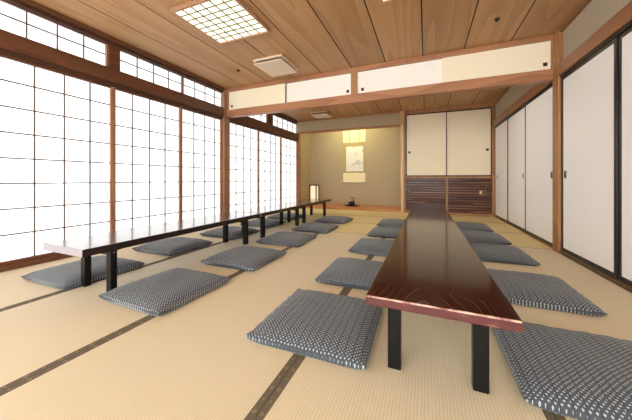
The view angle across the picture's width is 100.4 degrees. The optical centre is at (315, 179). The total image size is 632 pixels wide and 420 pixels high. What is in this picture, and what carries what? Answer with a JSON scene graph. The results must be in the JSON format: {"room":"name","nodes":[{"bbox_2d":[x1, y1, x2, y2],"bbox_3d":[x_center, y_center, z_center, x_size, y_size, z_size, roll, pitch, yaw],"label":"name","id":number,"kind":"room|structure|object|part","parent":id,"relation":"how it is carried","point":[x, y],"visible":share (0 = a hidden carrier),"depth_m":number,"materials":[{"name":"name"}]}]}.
{"room":"japanese tatami dining room","nodes":[
{"label":"japanese tatami dining room","id":0,"kind":"room"},
{"bbox_2d":[301,133,310,199],"bbox_3d":[-0.354,-0.570,7.834,0.100,2.800,0.780,0,0,23],"label":"wall","id":1,"kind":"structure","parent":0,"point":[305,138],"depth_m":7.80,"materials":[{"name":"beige paint"}]},
{"bbox_2d":[0,254,71,271],"bbox_3d":[-2.187,0.757,3.452,0.100,0.045,8.480,0,0,23],"label":"trim","id":2,"kind":"structure","parent":1,"relation":"attached to","point":[59,256],"depth_m":2.39,"materials":[{"name":"brown wood"}]},
{"bbox_2d":[0,54,111,265],"bbox_3d":[-2.521,-0.169,2.613,0.036,1.807,0.925,0,0,23],"label":"window","id":3,"kind":"structure","parent":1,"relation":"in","point":[56,126],"depth_m":2.53,"materials":[{"name":"white paper"}]},
{"bbox_3d":[-2.521,0.720,2.613,0.033,0.030,0.857,0,0,23],"label":"rail","id":4,"kind":"part","parent":3,"relation":"part of","materials":[{"name":"brown wood"}]},
{"bbox_3d":[-2.521,-1.057,2.613,0.033,0.030,0.857,0,0,23],"label":"rail","id":5,"kind":"part","parent":3,"relation":"part of","materials":[{"name":"brown wood"}]},
{"bbox_2d":[112,87,181,231],"bbox_3d":[-2.167,-0.169,3.447,0.036,1.807,0.927,0,0,23],"label":"window","id":6,"kind":"structure","parent":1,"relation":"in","point":[146,131],"depth_m":3.38,"materials":[{"name":"white paper"}]},
{"bbox_3d":[-2.168,-1.057,3.447,0.033,0.030,0.859,0,0,23],"label":"rail","id":7,"kind":"part","parent":6,"relation":"part of","materials":[{"name":"brown wood"}]},
{"bbox_2d":[182,107,221,219],"bbox_3d":[-1.834,-0.169,4.254,0.036,1.807,0.860,0,0,23],"label":"window","id":8,"kind":"structure","parent":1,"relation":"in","point":[201,133],"depth_m":4.23,"materials":[{"name":"white paper"}]},
{"bbox_3d":[-1.834,-1.057,4.255,0.033,0.030,0.792,0,0,23],"label":"rail","id":9,"kind":"part","parent":8,"relation":"part of","materials":[{"name":"brown wood"}]},
{"bbox_2d":[230,122,258,211],"bbox_3d":[-1.423,-0.169,5.225,0.036,1.807,0.979,0,0,23],"label":"window","id":10,"kind":"structure","parent":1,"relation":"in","point":[244,140],"depth_m":5.21,"materials":[{"name":"white paper"}]},
{"bbox_3d":[-1.424,-1.057,5.225,0.033,0.030,0.899,0,0,23],"label":"rail","id":11,"kind":"part","parent":10,"relation":"part of","materials":[{"name":"brown wood"}]},
{"bbox_2d":[259,130,280,206],"bbox_3d":[-1.062,-0.169,6.100,0.036,1.807,0.978,0,0,23],"label":"window","id":12,"kind":"structure","parent":1,"relation":"in","point":[269,144],"depth_m":6.09,"materials":[{"name":"white paper"}]},
{"bbox_2d":[281,137,297,202],"bbox_3d":[-0.706,-0.169,6.940,0.036,1.807,0.912,0,0,23],"label":"window","id":13,"kind":"structure","parent":1,"relation":"in","point":[289,148],"depth_m":6.98,"materials":[{"name":"white paper"}]},
{"bbox_2d":[298,134,300,200],"bbox_3d":[-0.516,-0.415,7.414,0.125,2.390,0.120,0,0,23],"label":"trim","id":14,"kind":"structure","parent":1,"relation":"attached to","point":[299,140],"depth_m":7.38,"materials":[{"name":"brown wood"}]},
{"bbox_2d":[297,124,400,133],"bbox_3d":[0.761,-1.281,6.766,2.730,0.052,0.080,0,0,23],"label":"trim","id":15,"kind":"structure","parent":1,"relation":"attached to","point":[394,125],"depth_m":6.67,"materials":[{"name":"brown wood"}]},
{"bbox_2d":[33,0,583,120],"bbox_3d":[-0.023,-1.625,2.535,4.800,0.030,8.460,0,0,23],"label":"ceiling","id":16,"kind":"structure","parent":0,"point":[316,36],"depth_m":2.89,"materials":[{"name":"brown wood"}]},
{"bbox_2d":[170,0,270,44],"bbox_3d":[-0.929,-1.590,2.643,0.695,0.040,0.650,0,0,23],"label":"recessed light","id":17,"kind":"object","parent":16,"relation":"in","point":[221,21],"visible":1,"depth_m":2.60,"materials":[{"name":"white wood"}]},
{"bbox_2d":[253,54,297,76],"bbox_3d":[-0.553,-1.577,3.679,0.440,0.066,0.480,0,0,23],"label":"ceiling vent","id":18,"kind":"object","parent":16,"relation":"in","point":[276,65],"visible":1,"depth_m":3.60,"materials":[{"name":"beige plastic"}]},
{"bbox_2d":[311,111,332,118],"bbox_3d":[0.143,-1.577,6.444,0.410,0.066,0.440,0,0,23],"label":"ceiling vent","id":19,"kind":"object","parent":16,"relation":"in","point":[321,114],"visible":1,"depth_m":6.36,"materials":[{"name":"beige plastic"}]},
{"bbox_3d":[0.143,-1.551,6.444,0.398,0.014,0.428,0,0,23],"label":"panel","id":20,"kind":"part","parent":19,"relation":"part of","materials":[{"name":"beige plastic"}]},
{"bbox_2d":[380,0,395,3],"bbox_3d":[0.775,-1.590,1.930,0.690,0.040,0.650,0,0,23],"label":"recessed light","id":21,"kind":"object","parent":16,"relation":"in","point":[381,1],"visible":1,"depth_m":2.32,"materials":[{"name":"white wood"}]},
{"bbox_2d":[0,208,631,419],"bbox_3d":[0.020,0.849,2.593,5.035,0.141,8.800,0,0,23],"label":"floor","id":22,"kind":"structure","parent":0,"point":[73,353],"depth_m":1.18,"materials":[{"name":"beige"}]},
{"bbox_2d":[21,255,144,289],"bbox_3d":[-1.910,0.739,2.197,0.576,0.079,0.576,0,0,22],"label":"floor cushion","id":23,"kind":"object","parent":22,"relation":"on","point":[65,276],"visible":0.81,"depth_m":2.03,"materials":[{"name":"fabric"}]},
{"bbox_2d":[43,212,260,291],"bbox_3d":[-1.257,0.603,2.521,0.455,0.355,1.850,0,0,23],"label":"table","id":24,"kind":"object","parent":22,"relation":"on","point":[108,243],"visible":0.96,"depth_m":1.96,"materials":[{"name":"brown wood"}]},
{"bbox_3d":[-1.689,0.625,1.933,0.052,0.309,0.042,0,0,23],"label":"leg","id":25,"kind":"part","parent":24,"relation":"part of","materials":[{"name":"black paint"}]},
{"bbox_3d":[-1.409,0.625,1.816,0.052,0.309,0.042,0,0,23],"label":"leg","id":26,"kind":"part","parent":24,"relation":"part of","materials":[{"name":"black paint"}]},
{"bbox_3d":[-1.126,0.625,3.278,0.052,0.309,0.042,0,0,23],"label":"leg","id":27,"kind":"part","parent":24,"relation":"part of","materials":[{"name":"black paint"}]},
{"bbox_3d":[-0.847,0.625,3.161,0.052,0.309,0.042,0,0,23],"label":"leg","id":28,"kind":"part","parent":24,"relation":"part of","materials":[{"name":"black paint"}]},
{"bbox_2d":[98,268,230,315],"bbox_3d":[-1.023,0.739,1.843,0.576,0.078,0.576,0,0,24],"label":"floor cushion","id":29,"kind":"object","parent":22,"relation":"on","point":[162,293],"visible":1,"depth_m":1.70,"materials":[{"name":"fabric"}]},
{"bbox_2d":[132,237,211,255],"bbox_3d":[-1.619,0.739,3.008,0.576,0.078,0.576,0,0,23],"label":"floor cushion","id":30,"kind":"object","parent":22,"relation":"on","point":[176,245],"visible":0.99,"depth_m":2.85,"materials":[{"name":"fabric"}]},
{"bbox_2d":[221,88,229,212],"bbox_3d":[-1.643,-0.415,4.713,0.130,2.390,0.144,0,0,23],"label":"trim","id":31,"kind":"structure","parent":22,"relation":"on","point":[226,120],"depth_m":4.65,"materials":[{"name":"brown wood"}]},
{"bbox_2d":[200,226,258,238],"bbox_3d":[-1.222,0.741,3.763,0.576,0.075,0.576,0,0,24],"label":"floor cushion","id":32,"kind":"object","parent":22,"relation":"on","point":[234,232],"visible":0.83,"depth_m":3.58,"materials":[{"name":"fabric"}]},
{"bbox_2d":[201,246,285,270],"bbox_3d":[-0.682,0.741,2.567,0.576,0.075,0.576,0,0,22],"label":"floor cushion","id":33,"kind":"object","parent":22,"relation":"on","point":[244,258],"visible":1,"depth_m":2.41,"materials":[{"name":"fabric"}]},
{"bbox_2d":[240,218,285,227],"bbox_3d":[-0.905,0.738,4.574,0.576,0.080,0.576,0,0,22],"label":"floor cushion","id":34,"kind":"object","parent":22,"relation":"on","point":[269,222],"visible":0.76,"depth_m":4.39,"materials":[{"name":"fabric"}]},
{"bbox_2d":[233,203,305,237],"bbox_3d":[-0.637,0.603,4.001,0.455,0.355,1.340,0,0,23],"label":"table","id":35,"kind":"object","parent":22,"relation":"on","point":[277,208],"visible":0.77,"depth_m":3.83,"materials":[{"name":"brown wood"}]},
{"bbox_3d":[-0.707,0.625,3.494,0.052,0.309,0.042,0,0,23],"label":"leg","id":36,"kind":"part","parent":35,"relation":"part of","materials":[{"name":"black paint"}]},
{"bbox_3d":[-0.597,0.625,4.542,0.052,0.309,0.042,0,0,23],"label":"leg","id":37,"kind":"part","parent":35,"relation":"part of","materials":[{"name":"black paint"}]},
{"bbox_3d":[-0.318,0.625,4.425,0.052,0.309,0.042,0,0,23],"label":"leg","id":38,"kind":"part","parent":35,"relation":"part of","materials":[{"name":"black paint"}]},
{"bbox_2d":[267,213,301,219],"bbox_3d":[-0.595,0.739,5.365,0.576,0.079,0.576,0,0,24],"label":"floor cushion","id":39,"kind":"object","parent":22,"relation":"on","point":[275,216],"visible":0.59,"depth_m":5.18,"materials":[{"name":"fabric"}]},
{"bbox_2d":[256,231,316,246],"bbox_3d":[-0.358,0.738,3.353,0.576,0.080,0.576,0,0,21],"label":"floor cushion","id":40,"kind":"object","parent":22,"relation":"on","point":[289,239],"visible":1,"depth_m":3.18,"materials":[{"name":"fabric"}]},
{"bbox_2d":[287,198,330,222],"bbox_3d":[-0.125,0.603,5.226,0.455,0.355,1.295,0,0,23],"label":"table","id":41,"kind":"object","parent":22,"relation":"on","point":[313,201],"visible":0.7,"depth_m":5.02,"materials":[{"name":"brown wood"}]},
{"bbox_3d":[-0.492,0.625,4.792,0.052,0.309,0.042,0,0,23],"label":"leg","id":42,"kind":"part","parent":41,"relation":"part of","materials":[{"name":"black paint"}]},
{"bbox_3d":[-0.213,0.625,4.675,0.052,0.309,0.042,0,0,23],"label":"leg","id":43,"kind":"part","parent":41,"relation":"part of","materials":[{"name":"black paint"}]},
{"bbox_3d":[0.180,0.625,5.615,0.052,0.309,0.042,0,0,23],"label":"leg","id":44,"kind":"part","parent":41,"relation":"part of","materials":[{"name":"black paint"}]},
{"bbox_2d":[246,289,382,369],"bbox_3d":[0.036,0.741,1.421,0.576,0.075,0.576,0,0,22],"label":"floor cushion","id":45,"kind":"object","parent":22,"relation":"on","point":[340,330],"visible":0.98,"depth_m":1.26,"materials":[{"name":"fabric"}]},
{"bbox_2d":[291,222,338,233],"bbox_3d":[0.001,0.739,4.108,0.576,0.079,0.576,0,0,22],"label":"floor cushion","id":46,"kind":"object","parent":22,"relation":"on","point":[323,228],"visible":1,"depth_m":3.93,"materials":[{"name":"fabric"}]},
{"bbox_2d":[314,216,352,223],"bbox_3d":[0.337,0.739,4.911,0.576,0.078,0.576,0,0,24],"label":"floor cushion","id":47,"kind":"object","parent":22,"relation":"on","point":[326,219],"visible":1,"depth_m":4.73,"materials":[{"name":"fabric"}]},
{"bbox_2d":[314,257,382,290],"bbox_3d":[0.362,0.738,2.136,0.576,0.080,0.576,0,0,22],"label":"floor cushion","id":48,"kind":"object","parent":22,"relation":"on","point":[348,272],"visible":0.64,"depth_m":1.99,"materials":[{"name":"fabric"}]},
{"bbox_2d":[348,238,393,256],"bbox_3d":[0.716,0.739,2.942,0.576,0.079,0.576,0,0,23],"label":"floor cushion","id":49,"kind":"object","parent":22,"relation":"on","point":[369,246],"visible":0.7,"depth_m":2.78,"materials":[{"name":"fabric"}]},
{"bbox_2d":[366,226,400,238],"bbox_3d":[1.062,0.739,3.729,0.576,0.078,0.576,0,0,23],"label":"floor cushion","id":50,"kind":"object","parent":22,"relation":"on","point":[381,232],"visible":0.59,"depth_m":3.56,"materials":[{"name":"fabric"}]},
{"bbox_2d":[377,219,404,227],"bbox_3d":[1.381,0.741,4.517,0.576,0.075,0.576,0,0,23],"label":"floor cushion","id":51,"kind":"object","parent":22,"relation":"on","point":[398,223],"visible":0.62,"depth_m":4.34,"materials":[{"name":"fabric"}]},
{"bbox_2d":[401,111,403,212],"bbox_3d":[2.042,-0.415,6.221,0.075,2.390,0.095,0,0,23],"label":"trim","id":52,"kind":"structure","parent":22,"relation":"on","point":[402,112],"depth_m":6.17,"materials":[{"name":"brown wood"}]},
{"bbox_2d":[407,203,453,220],"bbox_3d":[1.604,0.607,3.751,0.474,0.347,2.080,0,0,23],"label":"table","id":53,"kind":"object","parent":22,"relation":"on","point":[425,211],"visible":0.5,"depth_m":3.43,"materials":[{"name":"red wood"}]},
{"bbox_2d":[366,218,523,393],"bbox_3d":[0.798,0.603,1.824,0.474,0.355,2.059,0,0,23],"label":"table","id":54,"kind":"object","parent":22,"relation":"on","point":[430,267],"visible":1,"depth_m":1.07,"materials":[{"name":"red wood"}]},
{"bbox_3d":[0.329,0.619,1.099,0.052,0.322,0.042,0,0,23],"label":"leg","id":55,"kind":"part","parent":54,"relation":"part of","materials":[{"name":"black paint"}]},
{"bbox_3d":[0.612,0.619,0.981,0.052,0.322,0.042,0,0,23],"label":"leg","id":56,"kind":"part","parent":54,"relation":"part of","materials":[{"name":"black paint"}]},
{"bbox_2d":[404,104,495,216],"bbox_3d":[3.029,-0.390,6.131,1.815,2.380,0.649,0,0,23],"label":"tall cabinet","id":57,"kind":"object","parent":22,"relation":"on","point":[449,154],"visible":0.98,"depth_m":5.86,"materials":[{"name":"brown"}]},
{"bbox_3d":[2.522,0.357,6.069,0.841,0.719,0.024,0,0,23],"label":"slat panel","id":58,"kind":"part","parent":57,"relation":"part of","materials":[{"name":"brown wood"}]},
{"bbox_3d":[2.532,-0.799,6.060,0.839,1.418,0.016,0,0,23],"label":"sliding door","id":59,"kind":"part","parent":57,"relation":"part of","materials":[{"name":"beige paper"}]},
{"bbox_3d":[3.325,-0.799,5.750,0.844,1.418,0.016,0,0,23],"label":"sliding door","id":60,"kind":"part","parent":57,"relation":"part of","materials":[{"name":"beige paper"}]},
{"bbox_3d":[3.338,0.357,5.727,0.831,0.719,0.024,0,0,23],"label":"slat panel","id":61,"kind":"part","parent":57,"relation":"part of","materials":[{"name":"brown wood"}]},
{"bbox_2d":[479,190,485,194],"bbox_3d":[3.554,0.281,5.619,0.124,0.100,0.010,0,0,23],"label":"wall switch","id":62,"kind":"object","parent":57,"relation":"attached to","point":[481,192],"visible":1,"depth_m":5.62,"materials":[{"name":"brown plastic"}]},
{"bbox_2d":[456,222,493,231],"bbox_3d":[2.429,0.738,4.187,0.576,0.080,0.576,0,0,24],"label":"floor cushion","id":63,"kind":"object","parent":22,"relation":"on","point":[462,225],"visible":0.63,"depth_m":3.98,"materials":[{"name":"fabric"}]},
{"bbox_2d":[461,230,511,244],"bbox_3d":[2.130,0.741,3.445,0.576,0.075,0.576,0,0,22],"label":"floor cushion","id":64,"kind":"object","parent":22,"relation":"on","point":[472,236],"visible":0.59,"depth_m":3.24,"materials":[{"name":"fabric"}]},
{"bbox_2d":[470,243,540,265],"bbox_3d":[1.830,0.739,2.703,0.576,0.078,0.576,0,0,22],"label":"floor cushion","id":65,"kind":"object","parent":22,"relation":"on","point":[486,252],"visible":0.72,"depth_m":2.50,"materials":[{"name":"fabric"}]},
{"bbox_2d":[487,268,607,315],"bbox_3d":[1.469,0.739,1.841,0.576,0.079,0.576,0,0,23],"label":"floor cushion","id":66,"kind":"object","parent":22,"relation":"on","point":[543,291],"visible":0.73,"depth_m":1.66,"materials":[{"name":"fabric"}]},
{"bbox_2d":[492,321,631,419],"bbox_3d":[1.090,0.738,1.051,0.576,0.080,0.576,0,0,23],"label":"floor cushion","id":67,"kind":"object","parent":22,"relation":"on","point":[580,375],"visible":0.87,"depth_m":0.98,"materials":[{"name":"fabric"}]},
{"bbox_2d":[286,73,350,102],"bbox_3d":[0.016,-1.389,4.062,1.094,0.319,0.021,0,0,23],"label":"door","id":68,"kind":"structure","parent":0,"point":[339,85],"depth_m":4.04,"materials":[{"name":"white paper"}]},
{"bbox_2d":[297,113,400,131],"bbox_3d":[0.756,-1.613,6.773,2.765,0.615,0.060,0,0,23],"label":"wall","id":69,"kind":"structure","parent":0,"point":[385,119],"depth_m":6.68,"materials":[{"name":"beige paint"}]},
{"bbox_2d":[306,203,400,211],"bbox_3d":[0.934,0.779,7.186,2.775,0.102,0.980,0,0,23],"label":"floor","id":70,"kind":"structure","parent":0,"point":[328,205],"depth_m":6.80,"materials":[{"name":"brown wood"}]},
{"bbox_2d":[309,185,318,204],"bbox_3d":[-0.049,0.441,7.630,0.228,0.575,0.228,0,0,23],"label":"paper lantern","id":71,"kind":"object","parent":70,"relation":"on","point":[313,189],"visible":0.6,"depth_m":7.55,"materials":[{"name":"beige paper"}]},
{"bbox_3d":[-0.049,0.413,7.630,0.180,0.460,0.180,0,0,23],"label":"lamp shade","id":72,"kind":"part","parent":71,"relation":"part of","materials":[{"name":"beige paper"}]},
{"bbox_2d":[311,127,400,205],"bbox_3d":[1.421,-0.570,7.568,3.620,2.800,0.100,0,0,23],"label":"wall","id":73,"kind":"structure","parent":0,"point":[382,145],"depth_m":7.52,"materials":[{"name":"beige paint"}]},
{"bbox_2d":[342,129,366,182],"bbox_3d":[1.104,-0.863,7.628,0.730,1.919,0.030,0,0,23],"label":"scroll","id":74,"kind":"object","parent":73,"relation":"attached to","point":[353,140],"visible":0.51,"depth_m":7.63,"materials":[{"name":"beige paper"}]},
{"bbox_2d":[346,146,362,170],"bbox_3d":[1.119,-0.594,7.626,0.513,0.723,0.005,0,0,23],"label":"painting","id":75,"kind":"object","parent":74,"relation":"attached to","point":[354,154],"depth_m":7.62,"materials":[{"name":"paper"}]},
{"bbox_2d":[496,0,630,117],"bbox_3d":[2.317,-0.495,1.903,0.115,2.650,9.100,0,0,23],"label":"wall","id":76,"kind":"structure","parent":0,"point":[596,13],"depth_m":2.47,"materials":[{"name":"grey paint"}]},
{"bbox_2d":[227,92,228,109],"bbox_3d":[-1.558,-1.389,4.713,0.032,0.323,0.088,0,0,23],"label":"trim","id":77,"kind":"structure","parent":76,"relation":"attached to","point":[227,92],"depth_m":4.67,"materials":[{"name":"brown wood"}]},
{"bbox_2d":[229,83,285,109],"bbox_3d":[-1.015,-1.389,4.470,1.155,0.319,0.022,0,0,23],"label":"door","id":78,"kind":"structure","parent":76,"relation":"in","point":[274,94],"depth_m":4.44,"materials":[{"name":"beige paper"}]},
{"bbox_2d":[351,71,356,93],"bbox_3d":[0.560,-1.389,3.828,0.087,0.323,0.085,0,0,23],"label":"trim","id":79,"kind":"structure","parent":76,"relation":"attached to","point":[353,74],"depth_m":3.79,"materials":[{"name":"brown wood"}]},
{"bbox_2d":[227,69,553,117],"bbox_3d":[0.543,-1.168,3.843,4.571,0.120,0.110,0,0,23],"label":"trim","id":80,"kind":"structure","parent":76,"relation":"attached to","point":[540,76],"depth_m":3.51,"materials":[{"name":"brown wood"}]},
{"bbox_2d":[227,34,553,91],"bbox_3d":[0.543,-1.580,3.843,4.571,0.060,0.110,0,0,23],"label":"trim","id":81,"kind":"structure","parent":76,"relation":"attached to","point":[550,37],"depth_m":3.52,"materials":[{"name":"brown wood"}]},
{"bbox_2d":[298,103,495,121],"bbox_3d":[1.673,-1.425,6.400,4.695,0.430,0.140,0,0,23],"label":"trim","id":82,"kind":"structure","parent":76,"relation":"attached to","point":[484,104],"depth_m":6.15,"materials":[{"name":"brown wood"}]},
{"bbox_2d":[357,59,441,93],"bbox_3d":[1.125,-1.389,3.598,1.132,0.319,0.021,0,0,23],"label":"door","id":83,"kind":"structure","parent":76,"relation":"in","point":[428,72],"depth_m":3.58,"materials":[{"name":"white paper"}]},
{"bbox_2d":[442,41,550,82],"bbox_3d":[2.122,-1.389,3.157,1.093,0.319,0.021,0,0,23],"label":"door","id":84,"kind":"structure","parent":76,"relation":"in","point":[535,56],"depth_m":3.13,"materials":[{"name":"beige paper"}]},
{"bbox_2d":[495,118,507,221],"bbox_3d":[3.583,-0.164,5.075,0.034,1.836,0.930,0,0,23],"label":"door","id":85,"kind":"structure","parent":76,"relation":"in","point":[501,131],"depth_m":5.05,"materials":[{"name":"white paper"}]},
{"bbox_2d":[508,106,524,230],"bbox_3d":[3.238,-0.164,4.239,0.034,1.836,0.920,0,0,23],"label":"door","id":86,"kind":"structure","parent":76,"relation":"in","point":[516,122],"depth_m":4.23,"materials":[{"name":"white paper"}]},
{"bbox_2d":[525,85,552,244],"bbox_3d":[2.874,-0.164,3.383,0.034,1.836,0.980,0,0,23],"label":"door","id":87,"kind":"structure","parent":76,"relation":"in","point":[539,111],"depth_m":3.36,"materials":[{"name":"white paper"}]},
{"bbox_2d":[494,0,591,103],"bbox_3d":[2.148,-1.591,1.595,0.108,0.038,8.400,0,0,23],"label":"trim","id":88,"kind":"structure","parent":76,"relation":"attached to","point":[585,3],"depth_m":2.60,"materials":[{"name":"brown wood"}]},
{"bbox_2d":[551,39,553,68],"bbox_3d":[2.642,-1.389,2.955,0.020,0.323,0.088,0,0,23],"label":"trim","id":89,"kind":"structure","parent":76,"relation":"attached to","point":[552,40],"depth_m":2.92,"materials":[{"name":"brown wood"}]},
{"bbox_2d":[553,29,562,251],"bbox_3d":[2.674,-0.415,2.860,0.115,2.390,0.140,0,0,23],"label":"trim","id":90,"kind":"structure","parent":76,"relation":"attached to","point":[558,36],"depth_m":2.83,"materials":[{"name":"brown wood"}]},
{"bbox_2d":[494,0,631,126],"bbox_3d":[2.143,-1.169,1.596,0.118,0.127,8.400,0,0,23],"label":"trim","id":91,"kind":"structure","parent":76,"relation":"attached to","point":[623,17],"depth_m":2.33,"materials":[{"name":"brown wood"}]},
{"bbox_2d":[495,216,631,290],"bbox_3d":[2.153,0.783,1.593,0.098,0.054,8.400,0,0,23],"label":"trim","id":92,"kind":"structure","parent":76,"relation":"attached to","point":[618,281],"depth_m":2.42,"materials":[{"name":"brown wood"}]},
{"bbox_2d":[561,36,617,278],"bbox_3d":[2.460,-0.164,2.392,0.034,1.836,0.888,0,0,23],"label":"door","id":93,"kind":"structure","parent":76,"relation":"in","point":[589,91],"depth_m":2.30,"materials":[{"name":"white paper"}]},
{"bbox_2d":[618,26,631,285],"bbox_3d":[2.116,-0.164,1.551,0.034,1.836,0.935,0,0,23],"label":"door","id":94,"kind":"structure","parent":76,"relation":"in","point":[624,39],"depth_m":1.92,"materials":[{"name":"white paper"}]},
{"bbox_3d":[-2.280,-0.495,3.491,0.098,2.650,8.480,0,0,23],"label":"wall","id":95,"kind":"structure","parent":0,"visible":0},
{"bbox_2d":[0,0,107,66],"bbox_3d":[-2.727,-1.393,2.136,0.036,0.277,1.836,0,0,23],"label":"window","id":96,"kind":"structure","parent":95,"relation":"in","point":[15,19],"depth_m":2.54,"materials":[{"name":"white paper"}]},
{"bbox_3d":[-2.727,-1.527,2.136,0.033,0.010,1.812,0,0,23],"label":"rail","id":97,"kind":"part","parent":96,"relation":"part of","materials":[{"name":"brown wood"}]},
{"bbox_2d":[108,44,119,70],"bbox_3d":[-2.358,-1.396,3.042,0.100,0.292,0.116,0,0,23],"label":"trim","id":98,"kind":"structure","parent":95,"relation":"attached to","point":[113,51],"depth_m":3.01,"materials":[{"name":"brown wood"}]},
{"bbox_2d":[0,29,298,140],"bbox_3d":[-2.170,-1.181,3.456,0.128,0.151,8.500,0,0,23],"label":"trim","id":99,"kind":"structure","parent":95,"relation":"attached to","point":[10,41],"depth_m":2.93,"materials":[{"name":"brown wood"}]},
{"bbox_2d":[120,49,182,92],"bbox_3d":[-2.157,-1.393,3.498,0.036,0.277,0.876,0,0,23],"label":"window","id":100,"kind":"structure","parent":95,"relation":"in","point":[133,65],"depth_m":3.46,"materials":[{"name":"white paper"}]},
{"bbox_3d":[-2.158,-1.527,3.498,0.033,0.010,0.852,0,0,23],"label":"rail","id":101,"kind":"part","parent":100,"relation":"part of","materials":[{"name":"brown wood"}]},
{"bbox_2d":[5,0,297,123],"bbox_3d":[-2.166,-1.587,3.454,0.138,0.045,8.500,0,0,23],"label":"trim","id":102,"kind":"structure","parent":95,"relation":"attached to","point":[32,3],"depth_m":2.97,"materials":[{"name":"brown wood"}]},
{"bbox_2d":[183,76,221,106],"bbox_3d":[-1.821,-1.393,4.300,0.036,0.277,0.852,0,0,23],"label":"window","id":103,"kind":"structure","parent":95,"relation":"in","point":[192,88],"depth_m":4.25,"materials":[{"name":"white paper"}]},
{"bbox_3d":[-1.822,-1.527,4.301,0.033,0.010,0.828,0,0,23],"label":"rail","id":104,"kind":"part","parent":103,"relation":"part of","materials":[{"name":"brown wood"}]},
{"bbox_2d":[248,114,266,122],"bbox_3d":[-1.360,-1.393,5.404,0.036,0.277,1.250,0,0,23],"label":"window","id":105,"kind":"structure","parent":95,"relation":"in","point":[263,118],"depth_m":5.81,"materials":[{"name":"white paper"}]},
{"bbox_2d":[267,114,272,124],"bbox_3d":[-1.088,-1.396,6.079,0.100,0.292,0.196,0,0,23],"label":"trim","id":106,"kind":"structure","parent":95,"relation":"attached to","point":[269,116],"depth_m":6.05,"materials":[{"name":"brown wood"}]},
{"bbox_2d":[273,114,296,133],"bbox_3d":[-0.790,-1.393,6.764,0.036,0.277,1.290,0,0,23],"label":"window","id":107,"kind":"structure","parent":95,"relation":"in","point":[279,122],"depth_m":6.75,"materials":[{"name":"white paper"}]}
]}

